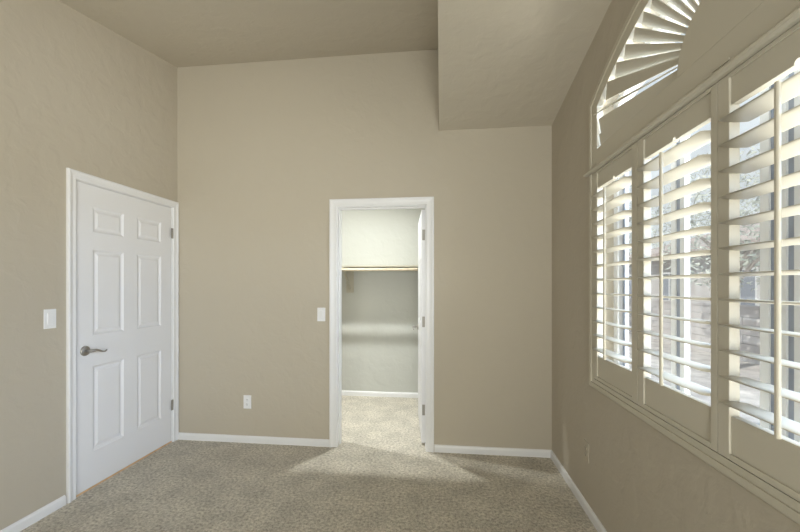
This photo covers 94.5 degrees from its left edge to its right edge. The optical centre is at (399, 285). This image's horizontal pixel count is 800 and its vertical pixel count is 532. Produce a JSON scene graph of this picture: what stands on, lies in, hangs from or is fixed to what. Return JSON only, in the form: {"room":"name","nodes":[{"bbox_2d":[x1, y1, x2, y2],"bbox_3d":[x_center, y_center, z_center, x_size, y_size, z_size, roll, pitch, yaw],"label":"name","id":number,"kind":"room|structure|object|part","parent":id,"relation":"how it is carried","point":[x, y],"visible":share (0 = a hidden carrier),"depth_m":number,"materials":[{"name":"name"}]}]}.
{"room":"empty bedroom","nodes":[
{"label":"empty bedroom","id":0,"kind":"room"},
{"bbox_2d":[0,0,176,529],"bbox_3d":[-2.258,-0.400,1.171,0.120,3.500,4.230,0,0,6],"label":"wall","id":1,"kind":"structure","parent":0,"point":[76,93],"depth_m":2.19,"materials":[{"name":"beige paint"}]},
{"bbox_2d":[0,495,65,531],"bbox_3d":[-2.240,1.321,0.723,0.013,0.059,3.144,0,0,6],"label":"baseboard","id":2,"kind":"structure","parent":1,"relation":"attached to","point":[32,518],"depth_m":2.12,"materials":[{"name":"white paint"}]},
{"bbox_2d":[44,309,55,328],"bbox_3d":[-2.078,0.195,2.199,0.010,0.115,0.070,0,0,6],"label":"light switch","id":3,"kind":"object","parent":1,"relation":"attached to","point":[49,314],"visible":1,"depth_m":2.19,"materials":[{"name":"white plastic"}]},
{"bbox_2d":[66,168,178,503],"bbox_3d":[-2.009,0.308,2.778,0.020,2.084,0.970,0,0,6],"label":"trim","id":4,"kind":"structure","parent":1,"relation":"attached to","point":[72,175],"depth_m":2.34,"materials":[{"name":"white paint"}]},
{"bbox_2d":[76,441,171,496],"bbox_3d":[-2.077,1.345,2.786,0.113,0.010,0.848,0,0,6],"label":"threshold","id":5,"kind":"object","parent":1,"relation":"attached to","point":[79,494],"depth_m":2.69,"materials":[{"name":"brown wood"}]},
{"bbox_2d":[76,181,172,494],"bbox_3d":[-2.011,0.333,2.783,0.096,2.011,0.853,0,0,6],"label":"door","id":6,"kind":"structure","parent":1,"relation":"in","point":[124,404],"depth_m":2.68,"materials":[{"name":"white paint"}]},
{"bbox_3d":[-2.022,0.431,2.470,0.050,0.033,0.124,0,0,6],"label":"lever","id":7,"kind":"part","parent":6,"relation":"part of","materials":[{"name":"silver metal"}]},
{"bbox_2d":[20,395,596,531],"bbox_3d":[-0.604,1.410,1.712,3.648,0.120,5.670,0,0,6],"label":"floor","id":8,"kind":"structure","parent":0,"point":[183,485],"depth_m":2.44,"materials":[{"name":"carpet"}]},
{"bbox_2d":[177,49,551,449],"bbox_3d":[-0.444,-0.400,3.158,3.648,3.500,0.120,0,0,6],"label":"wall","id":9,"kind":"structure","parent":0,"point":[264,148],"depth_m":3.12,"materials":[{"name":"beige paint"}]},
{"bbox_2d":[243,395,250,408],"bbox_3d":[-1.317,1.000,3.190,0.070,0.115,0.009,0,0,6],"label":"wall outlet","id":10,"kind":"object","parent":9,"relation":"attached to","point":[246,398],"visible":1,"depth_m":3.19,"materials":[{"name":"white plastic"}]},
{"bbox_2d":[178,432,328,446],"bbox_3d":[-1.279,1.321,3.184,1.382,0.059,0.013,0,0,6],"label":"baseboard","id":11,"kind":"structure","parent":9,"relation":"attached to","point":[181,436],"depth_m":3.18,"materials":[{"name":"white paint"}]},
{"bbox_2d":[317,308,324,320],"bbox_3d":[-0.664,0.240,3.117,0.070,0.115,0.010,0,0,6],"label":"light switch","id":12,"kind":"object","parent":9,"relation":"attached to","point":[320,311],"visible":1,"depth_m":3.12,"materials":[{"name":"white plastic"}]},
{"bbox_2d":[329,196,433,452],"bbox_3d":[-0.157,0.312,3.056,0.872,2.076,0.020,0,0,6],"label":"trim","id":13,"kind":"structure","parent":9,"relation":"attached to","point":[428,201],"depth_m":3.05,"materials":[{"name":"white paint"}]},
{"bbox_2d":[412,210,424,442],"bbox_3d":[0.208,0.343,3.495,0.156,1.986,0.713,0,0,-1],"label":"door","id":14,"kind":"structure","parent":9,"relation":"in","point":[420,326],"depth_m":3.17,"materials":[{"name":"white paint"}]},
{"bbox_2d":[434,444,550,457],"bbox_3d":[0.738,1.321,2.960,0.922,0.059,0.013,0,0,6],"label":"baseboard","id":15,"kind":"structure","parent":9,"relation":"attached to","point":[501,451],"depth_m":2.96,"materials":[{"name":"white paint"}]},
{"bbox_2d":[58,0,698,130],"bbox_3d":[-0.532,-1.692,1.005,3.948,1.116,4.280,0,0,6],"label":"ceiling","id":16,"kind":"structure","parent":0,"point":[502,63],"depth_m":2.46,"materials":[{"name":"beige paint"}]},
{"bbox_2d":[342,209,424,392],"bbox_3d":[-0.596,-0.250,4.614,3.000,3.200,0.100,0,0,6],"label":"wall","id":17,"kind":"structure","parent":0,"point":[380,341],"depth_m":4.52,"materials":[{"name":"grey paint"}]},
{"bbox_2d":[342,267,353,292],"bbox_3d":[-0.633,-0.068,4.383,0.090,0.300,0.367,0,0,6],"label":"shelf bracket","id":18,"kind":"object","parent":17,"relation":"attached to","point":[349,275],"visible":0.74,"depth_m":4.54,"materials":[{"name":"beige paint"}]},
{"bbox_3d":[-0.634,-0.083,4.374,0.020,0.269,0.348,0,0,6],"label":"bracket arm","id":19,"kind":"part","parent":18,"relation":"part of","materials":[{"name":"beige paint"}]},
{"bbox_3d":[-0.614,-0.068,4.556,0.090,0.300,0.018,0,0,6],"label":"wall plate","id":20,"kind":"part","parent":18,"relation":"part of","materials":[{"name":"beige paint"}]},
{"bbox_2d":[342,268,417,270],"bbox_3d":[-0.639,-0.185,4.221,2.800,0.033,0.033,0,0,6],"label":"closet rod","id":21,"kind":"object","parent":18,"relation":"attached to","point":[343,269],"visible":0.32,"depth_m":4.16,"materials":[{"name":"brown wood"}]},
{"bbox_2d":[342,390,417,397],"bbox_3d":[-0.602,1.321,4.558,2.800,0.059,0.013,0,0,6],"label":"baseboard","id":22,"kind":"structure","parent":17,"relation":"attached to","point":[344,392],"depth_m":4.51,"materials":[{"name":"white paint"}]},
{"bbox_2d":[342,265,417,267],"bbox_3d":[-0.618,-0.227,4.412,2.800,0.018,0.305,0,0,6],"label":"closet shelf","id":23,"kind":"object","parent":17,"relation":"attached to","point":[348,266],"visible":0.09,"depth_m":4.24,"materials":[{"name":"beige paint"}]},
{"bbox_2d":[552,0,799,531],"bbox_3d":[1.046,-0.400,0.805,0.167,3.500,4.230,0,0,6],"label":"wall","id":24,"kind":"structure","parent":0,"point":[636,478],"depth_m":2.08,"materials":[{"name":"beige paint"}]},
{"bbox_2d":[551,450,606,531],"bbox_3d":[0.963,1.321,0.864,0.013,0.059,4.130,0,0,6],"label":"baseboard","id":25,"kind":"structure","parent":24,"relation":"attached to","point":[588,510],"depth_m":2.31,"materials":[{"name":"white paint"}]},
{"bbox_2d":[584,439,588,462],"bbox_3d":[1.114,0.988,2.216,0.009,0.115,0.070,0,0,6],"label":"wall outlet","id":26,"kind":"object","parent":24,"relation":"attached to","point":[586,444],"visible":1,"depth_m":2.21,"materials":[{"name":"beige paint"}]},
{"bbox_2d":[591,141,637,403],"bbox_3d":[1.066,-0.058,1.845,0.100,1.147,0.470,0,0,6],"label":"shutter panel","id":27,"kind":"object","parent":24,"relation":"attached to","point":[622,379],"visible":0.91,"depth_m":1.84,"materials":[{"name":"beige paint"}]},
{"bbox_3d":[1.021,-0.063,1.850,0.009,0.866,0.012,0,0,6],"label":"tilt rod","id":28,"kind":"part","parent":27,"relation":"part of","materials":[{"name":"beige paint"}]},
{"bbox_3d":[1.075,-0.585,1.844,0.030,0.093,0.371,0,0,6],"label":"rail","id":29,"kind":"part","parent":27,"relation":"part of","materials":[{"name":"beige paint"}]},
{"bbox_3d":[1.075,0.451,1.844,0.030,0.130,0.371,0,0,6],"label":"rail","id":30,"kind":"part","parent":27,"relation":"part of","materials":[{"name":"beige paint"}]},
{"bbox_2d":[635,83,717,451],"bbox_3d":[1.014,-0.058,1.377,0.100,1.147,0.466,0,0,6],"label":"shutter panel","id":31,"kind":"object","parent":24,"relation":"attached to","point":[697,418],"visible":0.86,"depth_m":1.35,"materials":[{"name":"beige paint"}]},
{"bbox_3d":[0.968,-0.063,1.373,0.009,0.866,0.012,0,0,6],"label":"tilt rod","id":32,"kind":"part","parent":31,"relation":"part of","materials":[{"name":"beige paint"}]},
{"bbox_3d":[1.022,-0.585,1.367,0.030,0.093,0.390,0,0,6],"label":"rail","id":33,"kind":"part","parent":31,"relation":"part of","materials":[{"name":"beige paint"}]},
{"bbox_3d":[1.022,0.451,1.367,0.030,0.130,0.390,0,0,6],"label":"rail","id":34,"kind":"part","parent":31,"relation":"part of","materials":[{"name":"beige paint"}]},
{"bbox_2d":[583,6,799,177],"bbox_3d":[0.998,-0.643,1.143,0.079,0.020,2.048,0,0,6],"label":"trim","id":35,"kind":"structure","parent":24,"relation":"attached to","point":[793,18],"depth_m":1.14,"materials":[{"name":"beige paint"}]},
{"bbox_2d":[589,0,799,524],"bbox_3d":[1.008,-0.373,1.142,0.057,1.894,2.018,0,0,6],"label":"trim","id":36,"kind":"structure","parent":24,"relation":"attached to","point":[779,500],"depth_m":1.44,"materials":[{"name":"beige paint"}]},
{"bbox_2d":[614,0,799,442],"bbox_3d":[1.125,-0.373,1.131,0.057,1.790,1.914,0,0,6],"label":"window","id":37,"kind":"structure","parent":24,"relation":"in","point":[790,226],"depth_m":1.13,"materials":[{"name":"white glass"}]},
{"bbox_3d":[1.125,-0.373,1.129,0.057,1.790,1.910,0,0,6],"label":"frame","id":38,"kind":"part","parent":37,"relation":"part of","materials":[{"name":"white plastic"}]},
{"bbox_2d":[591,0,799,167],"bbox_3d":[0.999,-0.953,1.152,0.075,0.598,1.900,0,0,6],"label":"shutter","id":39,"kind":"object","parent":37,"relation":"attached to","point":[717,31],"visible":0.98,"depth_m":1.40,"materials":[{"name":"beige paint"}]},
{"bbox_2d":[718,22,799,501],"bbox_3d":[0.961,-0.058,0.891,0.100,1.147,0.506,0,0,6],"label":"shutter panel","id":40,"kind":"object","parent":24,"relation":"attached to","point":[773,457],"visible":1,"depth_m":1.01,"materials":[{"name":"beige paint"}]},
{"bbox_3d":[0.969,-0.585,0.892,0.030,0.093,0.411,0,0,6],"label":"rail","id":41,"kind":"part","parent":40,"relation":"part of","materials":[{"name":"beige paint"}]},
{"bbox_3d":[0.969,0.451,0.892,0.030,0.130,0.411,0,0,6],"label":"rail","id":42,"kind":"part","parent":40,"relation":"part of","materials":[{"name":"beige paint"}]},
{"bbox_3d":[0.915,-0.063,0.898,0.009,0.866,0.012,0,0,6],"label":"tilt rod","id":43,"kind":"part","parent":40,"relation":"part of","materials":[{"name":"beige paint"}]},
{"label":"outside","id":44,"kind":"structure","parent":0,"visible":0},
{"bbox_2d":[629,333,759,424],"bbox_3d":[33.090,1.800,21.486,58.955,0.200,90.000,0,0,6],"label":"ground","id":45,"kind":"structure","parent":44,"point":[749,395],"depth_m":7.19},
{"bbox_2d":[629,185,658,272],"bbox_3d":[6.588,-0.954,12.356,3.621,5.320,3.630,0,0,6],"label":"tree","id":46,"kind":"object","parent":45,"relation":"on","point":[630,219],"visible":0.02,"depth_m":11.69,"materials":[{"name":"grey plant"}]},
{"bbox_2d":[629,298,759,364],"bbox_3d":[8.191,1.068,11.266,0.240,1.256,20.400,0,0,6],"label":"wall","id":47,"kind":"structure","parent":45,"relation":"on","point":[749,314],"depth_m":9.61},
{"bbox_2d":[629,223,759,305],"bbox_3d":[16.561,-0.750,13.257,11.200,4.900,15.200,0,0,6],"label":"house","id":48,"kind":"structure","parent":45,"relation":"on","point":[695,290],"depth_m":14.40,"materials":[{"name":"paint"}]},
{"bbox_3d":[12.170,0.100,19.176,0.028,1.230,1.320,0,0,6],"label":"pane","id":49,"kind":"part","parent":48,"relation":"part of","materials":[{"name":"grey"}]},
{"bbox_3d":[11.840,0.100,16.195,0.028,1.230,1.320,0,0,6],"label":"pane","id":50,"kind":"part","parent":48,"relation":"part of","materials":[{"name":"grey"}]},
{"bbox_3d":[11.421,0.100,12.418,0.028,1.230,1.320,0,0,6],"label":"pane","id":51,"kind":"part","parent":48,"relation":"part of","materials":[{"name":"grey"}]},
{"bbox_2d":[651,145,759,290],"bbox_3d":[6.879,-0.651,7.696,3.048,4.715,2.999,0,0,6],"label":"tree","id":52,"kind":"object","parent":45,"relation":"on","point":[744,256],"visible":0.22,"depth_m":7.59,"materials":[{"name":"grey plant"}]}
]}

